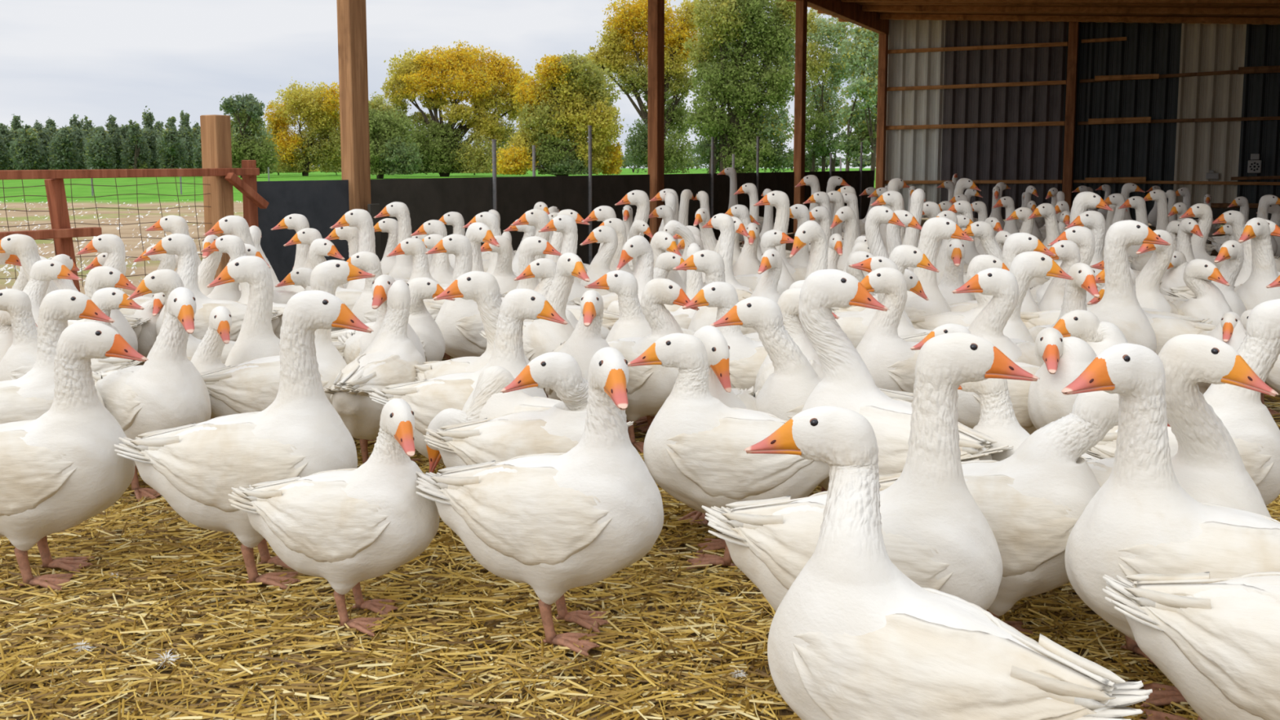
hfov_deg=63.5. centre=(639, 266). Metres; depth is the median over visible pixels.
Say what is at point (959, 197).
goose
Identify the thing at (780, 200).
goose
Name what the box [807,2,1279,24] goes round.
ceiling
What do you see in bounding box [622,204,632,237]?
goose
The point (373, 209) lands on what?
plank
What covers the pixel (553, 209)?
goose
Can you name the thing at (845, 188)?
goose
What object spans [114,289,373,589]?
goose
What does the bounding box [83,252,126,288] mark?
goose
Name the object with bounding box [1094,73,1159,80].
board
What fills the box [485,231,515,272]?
goose
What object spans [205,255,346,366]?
goose
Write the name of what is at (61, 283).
goose
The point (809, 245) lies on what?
goose
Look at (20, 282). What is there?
goose
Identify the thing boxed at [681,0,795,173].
tree
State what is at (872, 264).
goose
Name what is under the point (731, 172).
goose
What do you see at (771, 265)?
goose
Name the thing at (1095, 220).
goose
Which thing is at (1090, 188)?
goose
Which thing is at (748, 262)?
goose
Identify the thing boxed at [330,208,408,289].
goose
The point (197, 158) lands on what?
tree
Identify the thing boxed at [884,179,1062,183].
batten
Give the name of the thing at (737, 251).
goose
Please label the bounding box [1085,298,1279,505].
goose
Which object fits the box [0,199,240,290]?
feathers
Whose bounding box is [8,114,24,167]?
tree
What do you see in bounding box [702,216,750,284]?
goose
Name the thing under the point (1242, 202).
goose
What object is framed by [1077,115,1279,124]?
batten
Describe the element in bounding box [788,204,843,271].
goose
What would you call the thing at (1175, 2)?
joist
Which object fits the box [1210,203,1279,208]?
board
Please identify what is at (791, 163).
tree
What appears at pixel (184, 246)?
goose
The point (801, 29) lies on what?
timber post
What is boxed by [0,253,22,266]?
goose
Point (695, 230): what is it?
goose
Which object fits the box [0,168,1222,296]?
ground
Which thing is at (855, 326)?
goose
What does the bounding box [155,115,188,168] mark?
tree
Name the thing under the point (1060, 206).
goose
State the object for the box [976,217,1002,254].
goose
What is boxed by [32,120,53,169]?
tree
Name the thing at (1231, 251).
goose
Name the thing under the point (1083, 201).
goose
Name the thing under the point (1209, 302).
goose
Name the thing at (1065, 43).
batten
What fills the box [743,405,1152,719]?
goose
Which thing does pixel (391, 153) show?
leafy tree
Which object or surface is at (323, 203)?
barrier panel
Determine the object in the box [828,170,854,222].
barrier panel
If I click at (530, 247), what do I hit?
goose
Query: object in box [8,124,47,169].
tree
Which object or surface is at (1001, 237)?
goose
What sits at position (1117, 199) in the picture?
goose
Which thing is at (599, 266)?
goose
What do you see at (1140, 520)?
goose
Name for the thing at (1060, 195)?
goose
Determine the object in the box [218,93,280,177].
round tree
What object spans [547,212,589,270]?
goose
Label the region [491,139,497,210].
rod
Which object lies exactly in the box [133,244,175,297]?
goose
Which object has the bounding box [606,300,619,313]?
goose
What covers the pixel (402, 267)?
goose
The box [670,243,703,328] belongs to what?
goose
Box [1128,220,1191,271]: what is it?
goose
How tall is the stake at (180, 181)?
1.020 m
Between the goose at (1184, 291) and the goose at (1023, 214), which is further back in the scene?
the goose at (1023, 214)
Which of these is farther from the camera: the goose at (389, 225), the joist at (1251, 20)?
the joist at (1251, 20)
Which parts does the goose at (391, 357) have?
leg, leg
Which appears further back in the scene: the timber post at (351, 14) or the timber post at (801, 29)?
the timber post at (801, 29)
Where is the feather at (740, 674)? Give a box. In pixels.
[729,670,746,681]
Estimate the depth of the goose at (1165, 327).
4.54 m
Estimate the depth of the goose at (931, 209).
6.96 m
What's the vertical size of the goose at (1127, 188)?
0.877 m
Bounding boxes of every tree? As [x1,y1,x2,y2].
[0,123,17,169]
[0,131,12,170]
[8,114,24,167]
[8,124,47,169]
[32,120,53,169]
[44,117,59,168]
[46,124,81,169]
[68,114,88,169]
[80,115,95,169]
[82,125,116,169]
[104,114,126,168]
[118,124,128,168]
[119,119,152,168]
[139,106,161,168]
[153,120,165,165]
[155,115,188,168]
[177,110,196,168]
[191,121,200,143]
[191,130,202,168]
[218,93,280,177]
[262,76,341,176]
[368,91,426,178]
[380,40,533,176]
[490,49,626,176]
[582,0,710,173]
[675,155,705,169]
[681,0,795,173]
[783,160,793,170]
[788,8,866,171]
[814,155,844,169]
[833,25,879,177]
[841,154,875,168]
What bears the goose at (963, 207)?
on the bedding at (1270, 405)
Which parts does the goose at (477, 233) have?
leg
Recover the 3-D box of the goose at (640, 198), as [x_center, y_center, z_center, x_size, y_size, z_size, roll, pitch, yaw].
[0.131,-0.081,7.208,0.637,0.907,0.312,0,6,4]
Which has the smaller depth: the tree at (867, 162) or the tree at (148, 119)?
the tree at (148, 119)
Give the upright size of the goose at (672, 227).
0.772 m
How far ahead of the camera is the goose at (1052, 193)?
11.52 m
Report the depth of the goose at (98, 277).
4.46 m
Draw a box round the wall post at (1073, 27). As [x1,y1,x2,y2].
[1062,22,1079,212]
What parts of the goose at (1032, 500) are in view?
leg, leg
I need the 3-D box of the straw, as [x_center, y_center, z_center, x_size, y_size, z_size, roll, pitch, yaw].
[5.230,0.388,7.268,23.171,0.001,27.933,0,6,0]
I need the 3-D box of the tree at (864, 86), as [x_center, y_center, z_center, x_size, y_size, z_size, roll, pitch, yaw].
[16.243,-12.078,73.123,5.653,11.990,4.420,-4,7,-33]
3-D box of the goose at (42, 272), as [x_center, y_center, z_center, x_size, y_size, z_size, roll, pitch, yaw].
[-2.837,0.301,4.601,0.649,0.660,0.284,0,6,1]
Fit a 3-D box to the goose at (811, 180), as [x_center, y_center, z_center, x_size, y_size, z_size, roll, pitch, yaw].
[1.841,-0.397,10.033,0.646,0.983,0.315,3,7,32]
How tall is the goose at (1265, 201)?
0.803 m
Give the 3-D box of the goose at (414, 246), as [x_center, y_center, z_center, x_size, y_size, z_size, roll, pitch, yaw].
[-1.093,0.174,5.808,0.622,0.677,0.286,0,6,-1]
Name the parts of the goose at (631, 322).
leg, leg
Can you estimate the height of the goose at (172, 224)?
0.801 m
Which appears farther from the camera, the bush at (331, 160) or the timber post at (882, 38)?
the bush at (331, 160)
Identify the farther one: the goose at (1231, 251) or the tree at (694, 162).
the tree at (694, 162)
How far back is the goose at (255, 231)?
5.73 m
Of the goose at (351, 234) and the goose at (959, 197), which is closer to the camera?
the goose at (351, 234)
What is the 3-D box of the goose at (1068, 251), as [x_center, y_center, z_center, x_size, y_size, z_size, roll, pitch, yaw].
[2.155,0.225,5.050,0.586,0.724,0.284,-2,6,-20]
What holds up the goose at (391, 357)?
on the bedding at (686, 644)
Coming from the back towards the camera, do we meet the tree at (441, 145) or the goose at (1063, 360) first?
the tree at (441, 145)
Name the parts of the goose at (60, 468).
leg, leg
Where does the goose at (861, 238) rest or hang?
on the bedding at (1270, 405)
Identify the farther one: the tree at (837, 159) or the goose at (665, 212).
the tree at (837, 159)
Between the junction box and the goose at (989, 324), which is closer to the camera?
the goose at (989, 324)
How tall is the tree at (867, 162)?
3.393 m
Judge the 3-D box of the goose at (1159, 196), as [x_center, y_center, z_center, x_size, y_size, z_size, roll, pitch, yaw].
[4.713,-0.243,9.066,0.685,0.866,0.298,0,6,-2]
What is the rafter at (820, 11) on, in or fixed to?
attached to the ceiling
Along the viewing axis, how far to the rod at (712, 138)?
13.65 m
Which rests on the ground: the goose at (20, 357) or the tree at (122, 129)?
the tree at (122, 129)
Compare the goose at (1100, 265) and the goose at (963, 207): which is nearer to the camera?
the goose at (1100, 265)
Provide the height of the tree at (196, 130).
5.736 m
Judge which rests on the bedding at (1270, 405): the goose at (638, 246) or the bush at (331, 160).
the goose at (638, 246)
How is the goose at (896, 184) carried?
on the bedding at (1270, 405)
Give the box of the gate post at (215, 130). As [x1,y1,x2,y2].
[200,115,234,279]
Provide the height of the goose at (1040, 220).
0.677 m
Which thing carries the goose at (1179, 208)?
on the bedding at (1270, 405)
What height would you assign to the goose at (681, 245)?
0.680 m
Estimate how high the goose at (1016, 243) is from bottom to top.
0.766 m
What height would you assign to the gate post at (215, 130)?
1.434 m
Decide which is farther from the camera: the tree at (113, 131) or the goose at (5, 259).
the tree at (113, 131)
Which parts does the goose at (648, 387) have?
leg, leg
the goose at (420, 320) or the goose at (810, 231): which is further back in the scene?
the goose at (810, 231)
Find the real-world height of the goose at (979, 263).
0.683 m
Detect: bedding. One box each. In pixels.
[0,435,1279,719]
[355,355,1279,439]
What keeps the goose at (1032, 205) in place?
on the straw
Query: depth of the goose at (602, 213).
6.36 m
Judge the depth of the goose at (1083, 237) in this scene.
5.18 m
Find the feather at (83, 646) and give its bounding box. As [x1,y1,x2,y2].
[71,640,92,653]
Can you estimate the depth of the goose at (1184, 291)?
5.81 m
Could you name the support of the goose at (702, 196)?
on the bedding at (1270, 405)
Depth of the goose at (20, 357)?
3.89 m
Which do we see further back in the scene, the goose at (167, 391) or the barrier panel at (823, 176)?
the barrier panel at (823, 176)
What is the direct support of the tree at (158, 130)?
on the ground
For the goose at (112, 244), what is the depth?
5.25 m
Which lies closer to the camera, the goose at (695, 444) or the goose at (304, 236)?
the goose at (695, 444)
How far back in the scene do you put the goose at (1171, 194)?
11.38 m
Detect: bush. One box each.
[264,156,293,174]
[308,158,319,172]
[320,160,341,174]
[622,144,644,172]
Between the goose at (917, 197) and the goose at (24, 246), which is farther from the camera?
the goose at (917, 197)
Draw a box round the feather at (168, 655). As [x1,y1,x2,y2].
[151,648,178,670]
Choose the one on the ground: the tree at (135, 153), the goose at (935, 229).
the tree at (135, 153)
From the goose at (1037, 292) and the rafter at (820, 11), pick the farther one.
the rafter at (820, 11)
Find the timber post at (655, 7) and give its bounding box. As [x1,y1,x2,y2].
[647,0,664,244]
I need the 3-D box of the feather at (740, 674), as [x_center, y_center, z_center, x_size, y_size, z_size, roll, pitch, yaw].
[0.208,0.862,2.187,0.038,0.014,0.033,-2,6,-18]
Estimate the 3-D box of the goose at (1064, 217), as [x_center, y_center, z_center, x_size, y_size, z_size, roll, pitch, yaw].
[3.439,-0.126,8.700,0.298,0.704,0.658,0,6,3]
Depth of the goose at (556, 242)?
6.50 m
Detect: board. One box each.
[1084,177,1146,182]
[1088,116,1151,124]
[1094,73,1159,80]
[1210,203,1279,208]
[1231,175,1279,180]
[1238,65,1279,74]
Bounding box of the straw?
[0,219,1279,719]
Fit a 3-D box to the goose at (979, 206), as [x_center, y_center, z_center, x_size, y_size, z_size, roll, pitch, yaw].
[3.178,-0.210,9.278,0.633,0.759,0.284,-3,6,-24]
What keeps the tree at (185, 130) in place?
on the ground
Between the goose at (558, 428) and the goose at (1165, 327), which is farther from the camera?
the goose at (1165, 327)
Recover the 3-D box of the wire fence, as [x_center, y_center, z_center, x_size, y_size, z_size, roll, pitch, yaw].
[-3.050,-0.081,6.269,0.176,1.135,1.894,3,6,28]
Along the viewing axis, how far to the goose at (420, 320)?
4.44 m
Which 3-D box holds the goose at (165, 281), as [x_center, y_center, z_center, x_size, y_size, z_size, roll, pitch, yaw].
[-1.741,0.337,4.151,0.261,0.678,0.566,5,7,41]
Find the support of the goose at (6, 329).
on the bedding at (686, 644)
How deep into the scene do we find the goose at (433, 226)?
6.32 m
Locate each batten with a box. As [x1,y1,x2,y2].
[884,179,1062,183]
[886,120,1064,129]
[887,80,1066,91]
[888,41,1067,53]
[1073,179,1279,185]
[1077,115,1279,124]
[1079,70,1238,83]
[1080,36,1126,43]
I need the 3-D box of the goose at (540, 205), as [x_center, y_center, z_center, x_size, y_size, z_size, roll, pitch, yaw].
[-0.837,-0.096,7.876,0.614,0.807,0.286,5,8,41]
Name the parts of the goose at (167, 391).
leg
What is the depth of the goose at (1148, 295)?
4.94 m
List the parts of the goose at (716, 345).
leg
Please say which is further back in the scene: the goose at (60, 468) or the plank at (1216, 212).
the plank at (1216, 212)
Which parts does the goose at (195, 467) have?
leg, leg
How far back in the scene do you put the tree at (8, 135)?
100.93 m
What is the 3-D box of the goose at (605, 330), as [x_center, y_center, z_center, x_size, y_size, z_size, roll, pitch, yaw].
[-0.258,0.398,4.687,0.258,0.451,0.534,4,7,32]
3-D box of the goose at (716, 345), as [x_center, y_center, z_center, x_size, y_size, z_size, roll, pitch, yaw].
[0.261,0.462,3.194,0.270,0.616,0.555,2,6,19]
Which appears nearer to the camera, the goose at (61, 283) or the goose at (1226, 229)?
the goose at (61, 283)
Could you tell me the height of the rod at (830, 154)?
1.297 m
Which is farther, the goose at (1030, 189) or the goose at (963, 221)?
the goose at (1030, 189)
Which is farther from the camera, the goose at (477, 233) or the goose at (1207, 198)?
the goose at (1207, 198)
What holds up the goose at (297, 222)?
on the bedding at (1270, 405)
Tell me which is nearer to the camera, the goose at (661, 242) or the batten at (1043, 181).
the goose at (661, 242)
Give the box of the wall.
[884,19,1279,225]
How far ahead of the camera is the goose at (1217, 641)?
1.66 m
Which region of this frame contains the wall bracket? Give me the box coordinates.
[1205,169,1218,178]
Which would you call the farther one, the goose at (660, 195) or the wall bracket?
the wall bracket
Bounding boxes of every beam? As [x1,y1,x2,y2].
[795,0,888,35]
[862,4,1279,15]
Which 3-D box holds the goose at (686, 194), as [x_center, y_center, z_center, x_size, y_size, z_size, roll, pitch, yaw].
[0.239,-0.249,9.137,0.601,0.865,0.284,-2,6,-15]
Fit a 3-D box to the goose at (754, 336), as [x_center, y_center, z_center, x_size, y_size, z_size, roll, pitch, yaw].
[0.485,0.367,4.116,0.592,0.624,0.286,-3,6,-26]
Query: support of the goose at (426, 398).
on the bedding at (686, 644)
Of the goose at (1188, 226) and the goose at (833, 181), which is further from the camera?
the goose at (833, 181)
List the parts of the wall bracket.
bracket plate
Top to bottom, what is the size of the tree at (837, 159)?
3.345 m
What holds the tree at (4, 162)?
on the ground
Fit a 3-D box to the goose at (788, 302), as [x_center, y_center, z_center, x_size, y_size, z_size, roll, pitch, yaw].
[0.523,0.413,3.545,0.291,0.645,0.581,1,6,14]
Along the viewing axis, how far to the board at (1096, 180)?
18.86 m
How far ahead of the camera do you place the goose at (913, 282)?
4.70 m
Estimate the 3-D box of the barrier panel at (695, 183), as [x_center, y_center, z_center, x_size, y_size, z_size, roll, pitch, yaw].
[0.584,-0.693,13.103,0.019,0.965,1.426,3,6,28]
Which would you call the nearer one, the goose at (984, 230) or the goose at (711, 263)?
the goose at (711, 263)
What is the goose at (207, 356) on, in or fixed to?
on the bedding at (686, 644)
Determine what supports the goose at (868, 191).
on the straw
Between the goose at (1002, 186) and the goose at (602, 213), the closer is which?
the goose at (602, 213)
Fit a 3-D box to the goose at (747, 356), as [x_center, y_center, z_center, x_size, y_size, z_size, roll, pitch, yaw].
[0.464,0.376,3.900,0.625,0.648,0.286,0,6,-2]
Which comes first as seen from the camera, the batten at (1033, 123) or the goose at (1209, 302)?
the goose at (1209, 302)
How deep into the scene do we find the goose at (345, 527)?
2.37 m
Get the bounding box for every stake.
[90,167,93,195]
[179,167,182,194]
[267,167,269,181]
[532,145,535,176]
[732,154,734,168]
[840,158,841,171]
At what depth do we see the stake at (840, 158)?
25.86 m
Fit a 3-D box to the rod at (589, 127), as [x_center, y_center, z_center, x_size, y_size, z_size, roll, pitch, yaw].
[-0.528,-0.736,10.969,0.044,1.511,0.044,2,6,22]
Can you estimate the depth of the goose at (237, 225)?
5.29 m
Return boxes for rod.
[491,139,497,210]
[587,125,592,265]
[711,137,714,231]
[755,136,759,195]
[829,153,832,177]
[858,142,862,219]
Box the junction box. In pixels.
[1247,153,1261,173]
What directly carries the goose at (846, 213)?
on the bedding at (1270, 405)
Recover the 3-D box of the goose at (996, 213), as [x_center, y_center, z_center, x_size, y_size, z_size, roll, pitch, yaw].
[3.950,-0.493,11.710,0.284,0.845,0.573,-1,6,-12]
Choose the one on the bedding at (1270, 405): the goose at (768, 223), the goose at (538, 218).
the goose at (538, 218)
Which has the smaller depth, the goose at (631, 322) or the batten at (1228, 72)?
the goose at (631, 322)
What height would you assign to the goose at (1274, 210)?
0.714 m
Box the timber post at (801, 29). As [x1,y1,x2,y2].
[792,0,807,233]
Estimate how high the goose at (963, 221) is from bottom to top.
0.729 m
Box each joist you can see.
[840,0,1279,4]
[880,13,1279,24]
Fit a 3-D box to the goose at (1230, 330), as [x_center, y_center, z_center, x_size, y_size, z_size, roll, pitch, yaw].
[2.484,0.411,4.447,0.256,0.472,0.521,2,6,15]
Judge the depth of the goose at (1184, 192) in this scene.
12.03 m
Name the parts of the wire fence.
rail, fence post, rail, fence post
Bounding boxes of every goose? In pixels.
[0,234,151,339]
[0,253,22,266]
[0,288,115,423]
[0,288,142,381]
[0,310,37,362]
[0,321,148,590]
[11,255,46,290]
[22,258,82,324]
[36,266,137,351]
[52,253,79,291]
[75,234,152,315]
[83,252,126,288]
[84,287,144,338]
[92,287,211,502]
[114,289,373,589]
[126,269,235,364]
[131,292,164,365]
[133,243,271,314]
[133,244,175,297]
[142,233,284,341]
[145,214,240,289]
[174,254,178,271]
[190,306,231,419]
[197,234,222,296]
[200,234,286,338]
[200,259,375,417]
[203,215,297,303]
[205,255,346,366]
[227,398,439,636]
[239,225,284,291]
[271,213,309,270]
[275,267,363,331]
[282,238,344,292]
[283,227,322,269]
[323,280,425,463]
[324,226,359,288]
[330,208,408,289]
[330,277,455,361]
[337,274,426,444]
[346,251,443,323]
[368,288,568,463]
[373,201,413,279]
[373,217,398,275]
[386,237,501,358]
[410,219,453,274]
[412,234,433,267]
[413,271,529,381]
[416,346,663,657]
[422,233,453,284]
[422,351,588,467]
[423,222,500,359]
[424,234,487,358]
[425,365,633,472]
[438,211,489,271]
[462,211,519,276]
[479,252,590,397]
[480,235,519,297]
[481,209,500,259]
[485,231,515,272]
[500,235,562,301]
[503,218,535,272]
[510,208,550,288]
[513,206,559,253]
[513,257,619,326]
[515,208,590,273]
[533,201,550,257]
[537,214,613,306]
[545,289,609,400]
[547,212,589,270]
[565,308,612,339]
[573,252,686,311]
[576,263,587,283]
[579,225,617,285]
[581,205,634,272]
[584,270,696,432]
[598,217,633,275]
[606,278,699,453]
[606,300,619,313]
[614,190,654,271]
[616,235,680,311]
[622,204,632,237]
[627,333,830,568]
[628,219,653,271]
[648,204,677,252]
[649,188,683,256]
[649,231,686,293]
[657,191,676,231]
[662,220,695,287]
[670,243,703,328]
[672,249,756,334]
[673,225,735,275]
[676,234,705,286]
[677,189,694,251]
[678,325,759,524]
[681,281,768,390]
[693,191,742,249]
[693,208,716,251]
[702,213,753,302]
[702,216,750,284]
[702,332,1039,611]
[703,229,795,295]
[709,296,913,492]
[717,167,764,247]
[724,204,790,262]
[732,213,759,265]
[732,222,760,275]
[733,182,791,258]
[740,188,773,247]
[743,280,804,341]
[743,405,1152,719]
[750,248,782,302]
[752,190,807,281]
[754,288,839,391]
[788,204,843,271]
[789,220,827,279]
[795,174,844,238]
[798,269,1013,491]
[802,191,834,235]
[808,205,831,247]
[808,242,810,256]
[826,176,850,231]
[826,233,843,269]
[827,191,844,235]
[830,205,857,270]
[830,217,973,317]
[831,191,887,251]
[834,268,928,315]
[835,244,939,348]
[837,186,887,248]
[842,186,877,235]
[843,241,870,272]
[845,251,875,295]
[848,256,932,336]
[853,235,868,276]
[856,267,919,393]
[861,187,887,235]
[864,205,906,295]
[869,190,967,272]
[879,391,1170,636]
[880,177,910,247]
[886,209,922,269]
[899,251,1073,342]
[902,188,925,271]
[905,186,920,231]
[909,254,1009,330]
[910,323,1040,435]
[917,177,981,245]
[922,201,968,271]
[936,181,977,222]
[936,210,976,300]
[937,200,960,239]
[937,239,973,304]
[940,173,958,212]
[947,200,979,264]
[948,232,1056,311]
[949,194,968,228]
[951,267,1042,366]
[956,214,973,263]
[957,377,1100,461]
[963,221,1050,299]
[964,188,982,202]
[970,200,987,248]
[974,182,1010,226]
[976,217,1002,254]
[991,186,1004,236]
[991,195,1044,242]
[995,230,1010,250]
[1004,185,1039,229]
[1004,207,1034,234]
[1018,200,1042,237]
[1020,219,1170,352]
[1021,191,1044,227]
[1026,262,1099,342]
[1027,203,1060,260]
[1027,327,1097,429]
[1029,262,1062,304]
[1037,240,1094,311]
[1038,191,1064,238]
[1042,210,1070,245]
[1043,187,1058,226]
[1047,226,1095,304]
[1053,191,1113,262]
[1053,310,1128,355]
[1054,200,1070,213]
[1061,342,1279,719]
[1064,210,1161,289]
[1071,185,1106,219]
[1078,186,1106,217]
[1083,333,1279,666]
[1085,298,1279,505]
[1087,285,1212,324]
[1088,182,1145,229]
[1089,260,1187,302]
[1095,184,1111,214]
[1095,267,1216,355]
[1102,195,1153,269]
[1102,571,1279,719]
[1103,193,1125,244]
[1105,204,1128,235]
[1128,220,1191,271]
[1135,229,1177,314]
[1143,189,1217,255]
[1146,186,1177,227]
[1159,250,1188,295]
[1160,219,1279,298]
[1165,189,1176,222]
[1165,217,1204,271]
[1167,202,1207,252]
[1171,258,1232,326]
[1175,187,1222,243]
[1178,203,1224,281]
[1196,194,1217,253]
[1197,311,1245,394]
[1207,194,1279,255]
[1211,224,1279,259]
[1211,240,1246,317]
[1212,210,1279,271]
[1227,196,1248,222]
[1234,217,1279,310]
[1240,309,1279,415]
[1256,204,1279,257]
[1265,354,1279,394]
[1266,275,1279,288]
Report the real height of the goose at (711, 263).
0.708 m
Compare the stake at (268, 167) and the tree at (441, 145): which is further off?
the tree at (441, 145)
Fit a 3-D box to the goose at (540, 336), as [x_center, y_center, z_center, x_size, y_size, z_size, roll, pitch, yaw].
[-0.444,0.292,4.375,0.284,0.724,0.666,-5,7,-39]
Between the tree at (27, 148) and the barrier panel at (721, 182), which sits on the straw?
the barrier panel at (721, 182)
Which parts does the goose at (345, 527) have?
leg, leg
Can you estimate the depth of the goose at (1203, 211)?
7.23 m
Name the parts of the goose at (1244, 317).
leg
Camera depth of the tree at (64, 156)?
95.80 m
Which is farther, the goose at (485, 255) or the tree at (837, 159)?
the tree at (837, 159)
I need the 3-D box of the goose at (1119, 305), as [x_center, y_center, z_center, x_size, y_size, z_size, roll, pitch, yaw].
[1.913,0.215,4.499,0.320,0.851,0.671,-5,8,-43]
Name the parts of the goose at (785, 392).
leg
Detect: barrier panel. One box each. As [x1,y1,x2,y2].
[257,179,349,282]
[370,177,490,259]
[490,175,587,263]
[586,174,649,264]
[663,173,710,231]
[710,172,755,240]
[758,172,794,233]
[804,171,829,209]
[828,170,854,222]
[854,170,874,219]
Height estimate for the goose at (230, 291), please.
0.686 m
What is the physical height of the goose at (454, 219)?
0.752 m
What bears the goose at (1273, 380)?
on the bedding at (1270, 405)
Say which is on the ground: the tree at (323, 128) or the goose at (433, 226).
the tree at (323, 128)
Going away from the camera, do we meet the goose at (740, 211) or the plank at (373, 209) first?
the goose at (740, 211)
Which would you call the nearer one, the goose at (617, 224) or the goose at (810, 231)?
the goose at (810, 231)
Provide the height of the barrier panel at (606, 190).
0.965 m
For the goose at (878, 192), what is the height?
0.866 m
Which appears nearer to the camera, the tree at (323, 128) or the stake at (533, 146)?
the stake at (533, 146)
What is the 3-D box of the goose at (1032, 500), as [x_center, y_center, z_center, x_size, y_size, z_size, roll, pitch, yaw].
[0.820,0.553,2.310,0.722,0.609,0.286,0,6,1]
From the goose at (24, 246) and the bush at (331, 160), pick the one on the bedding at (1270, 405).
the goose at (24, 246)
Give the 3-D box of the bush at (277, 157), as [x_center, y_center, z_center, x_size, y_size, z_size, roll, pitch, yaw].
[-38.870,-11.052,110.746,4.183,2.562,3.822,0,6,0]
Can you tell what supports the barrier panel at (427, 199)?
on the straw
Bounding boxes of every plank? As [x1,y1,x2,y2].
[367,203,381,261]
[1192,208,1271,220]
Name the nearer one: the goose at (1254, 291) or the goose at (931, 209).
the goose at (1254, 291)
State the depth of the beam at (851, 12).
18.66 m
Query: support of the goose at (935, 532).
on the bedding at (686, 644)
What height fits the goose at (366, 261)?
0.651 m
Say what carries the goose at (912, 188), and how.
on the straw
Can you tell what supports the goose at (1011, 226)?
on the straw
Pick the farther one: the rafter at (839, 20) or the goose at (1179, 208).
the rafter at (839, 20)
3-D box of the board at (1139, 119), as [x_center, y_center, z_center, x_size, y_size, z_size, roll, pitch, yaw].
[8.707,-2.652,18.774,1.034,0.104,0.061,2,6,28]
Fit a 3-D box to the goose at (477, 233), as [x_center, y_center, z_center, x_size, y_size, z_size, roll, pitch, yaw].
[-1.005,0.150,5.511,0.651,0.782,0.300,2,6,20]
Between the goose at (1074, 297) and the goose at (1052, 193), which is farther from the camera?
the goose at (1052, 193)
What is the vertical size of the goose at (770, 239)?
0.705 m
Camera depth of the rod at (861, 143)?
19.61 m
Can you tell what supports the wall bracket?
attached to the wall
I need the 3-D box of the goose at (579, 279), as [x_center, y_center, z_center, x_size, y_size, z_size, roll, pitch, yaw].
[-0.424,0.119,6.824,0.258,0.587,0.552,-1,6,-14]
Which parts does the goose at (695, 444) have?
leg, leg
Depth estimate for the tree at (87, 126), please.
107.65 m
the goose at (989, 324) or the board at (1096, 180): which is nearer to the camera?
the goose at (989, 324)
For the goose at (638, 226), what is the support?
on the bedding at (1270, 405)
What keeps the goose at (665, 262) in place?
on the bedding at (1270, 405)
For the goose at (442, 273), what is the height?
0.668 m
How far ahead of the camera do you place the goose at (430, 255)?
6.85 m
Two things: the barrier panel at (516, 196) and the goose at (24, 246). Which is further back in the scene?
the barrier panel at (516, 196)
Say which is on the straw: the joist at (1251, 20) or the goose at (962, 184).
the goose at (962, 184)
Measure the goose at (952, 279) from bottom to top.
0.717 m
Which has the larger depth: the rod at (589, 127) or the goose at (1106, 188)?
the goose at (1106, 188)
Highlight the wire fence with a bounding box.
[0,160,269,292]
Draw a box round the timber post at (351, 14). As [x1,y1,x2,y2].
[336,0,371,210]
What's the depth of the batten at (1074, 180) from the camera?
18.25 m
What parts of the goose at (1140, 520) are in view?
leg, leg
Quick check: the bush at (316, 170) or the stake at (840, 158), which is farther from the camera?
the bush at (316, 170)
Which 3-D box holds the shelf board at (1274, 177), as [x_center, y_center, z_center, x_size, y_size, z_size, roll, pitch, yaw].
[10.652,-1.529,17.825,0.795,0.085,0.060,3,6,28]
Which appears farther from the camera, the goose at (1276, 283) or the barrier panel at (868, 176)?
the barrier panel at (868, 176)
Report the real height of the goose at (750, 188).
0.920 m
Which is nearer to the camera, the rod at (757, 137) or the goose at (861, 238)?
the goose at (861, 238)
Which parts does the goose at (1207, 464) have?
leg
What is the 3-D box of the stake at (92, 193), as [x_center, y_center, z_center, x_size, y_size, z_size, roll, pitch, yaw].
[-19.728,-3.059,37.197,0.052,1.020,0.060,0,6,0]
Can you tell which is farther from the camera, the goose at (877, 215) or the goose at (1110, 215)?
the goose at (1110, 215)
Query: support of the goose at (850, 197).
on the bedding at (1270, 405)
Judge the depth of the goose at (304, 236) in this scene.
6.04 m
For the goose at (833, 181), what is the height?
0.964 m
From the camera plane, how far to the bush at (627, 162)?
148.41 m
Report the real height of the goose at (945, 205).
0.760 m
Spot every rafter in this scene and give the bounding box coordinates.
[817,9,828,13]
[838,17,848,22]
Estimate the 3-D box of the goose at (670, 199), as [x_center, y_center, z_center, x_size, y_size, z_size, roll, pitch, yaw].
[0.055,-0.101,7.538,0.605,0.883,0.284,-5,8,-44]
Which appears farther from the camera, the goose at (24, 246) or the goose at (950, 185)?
the goose at (950, 185)
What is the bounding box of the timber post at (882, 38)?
[875,33,888,205]
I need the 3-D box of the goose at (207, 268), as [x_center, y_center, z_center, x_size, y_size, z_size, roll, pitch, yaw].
[-2.288,0.177,5.549,0.286,0.721,0.599,0,6,3]
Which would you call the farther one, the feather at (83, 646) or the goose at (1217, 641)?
the feather at (83, 646)
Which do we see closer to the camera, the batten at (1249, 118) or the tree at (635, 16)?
the batten at (1249, 118)
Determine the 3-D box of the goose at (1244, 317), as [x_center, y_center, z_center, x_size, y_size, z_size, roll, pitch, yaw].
[2.690,0.402,4.570,0.263,0.466,0.560,0,6,4]
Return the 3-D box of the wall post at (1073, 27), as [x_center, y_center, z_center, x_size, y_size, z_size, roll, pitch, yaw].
[7.979,-2.653,19.169,0.160,3.735,0.200,3,6,28]
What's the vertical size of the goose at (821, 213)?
0.792 m
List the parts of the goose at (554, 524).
leg, leg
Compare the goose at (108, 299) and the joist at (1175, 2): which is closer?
the goose at (108, 299)

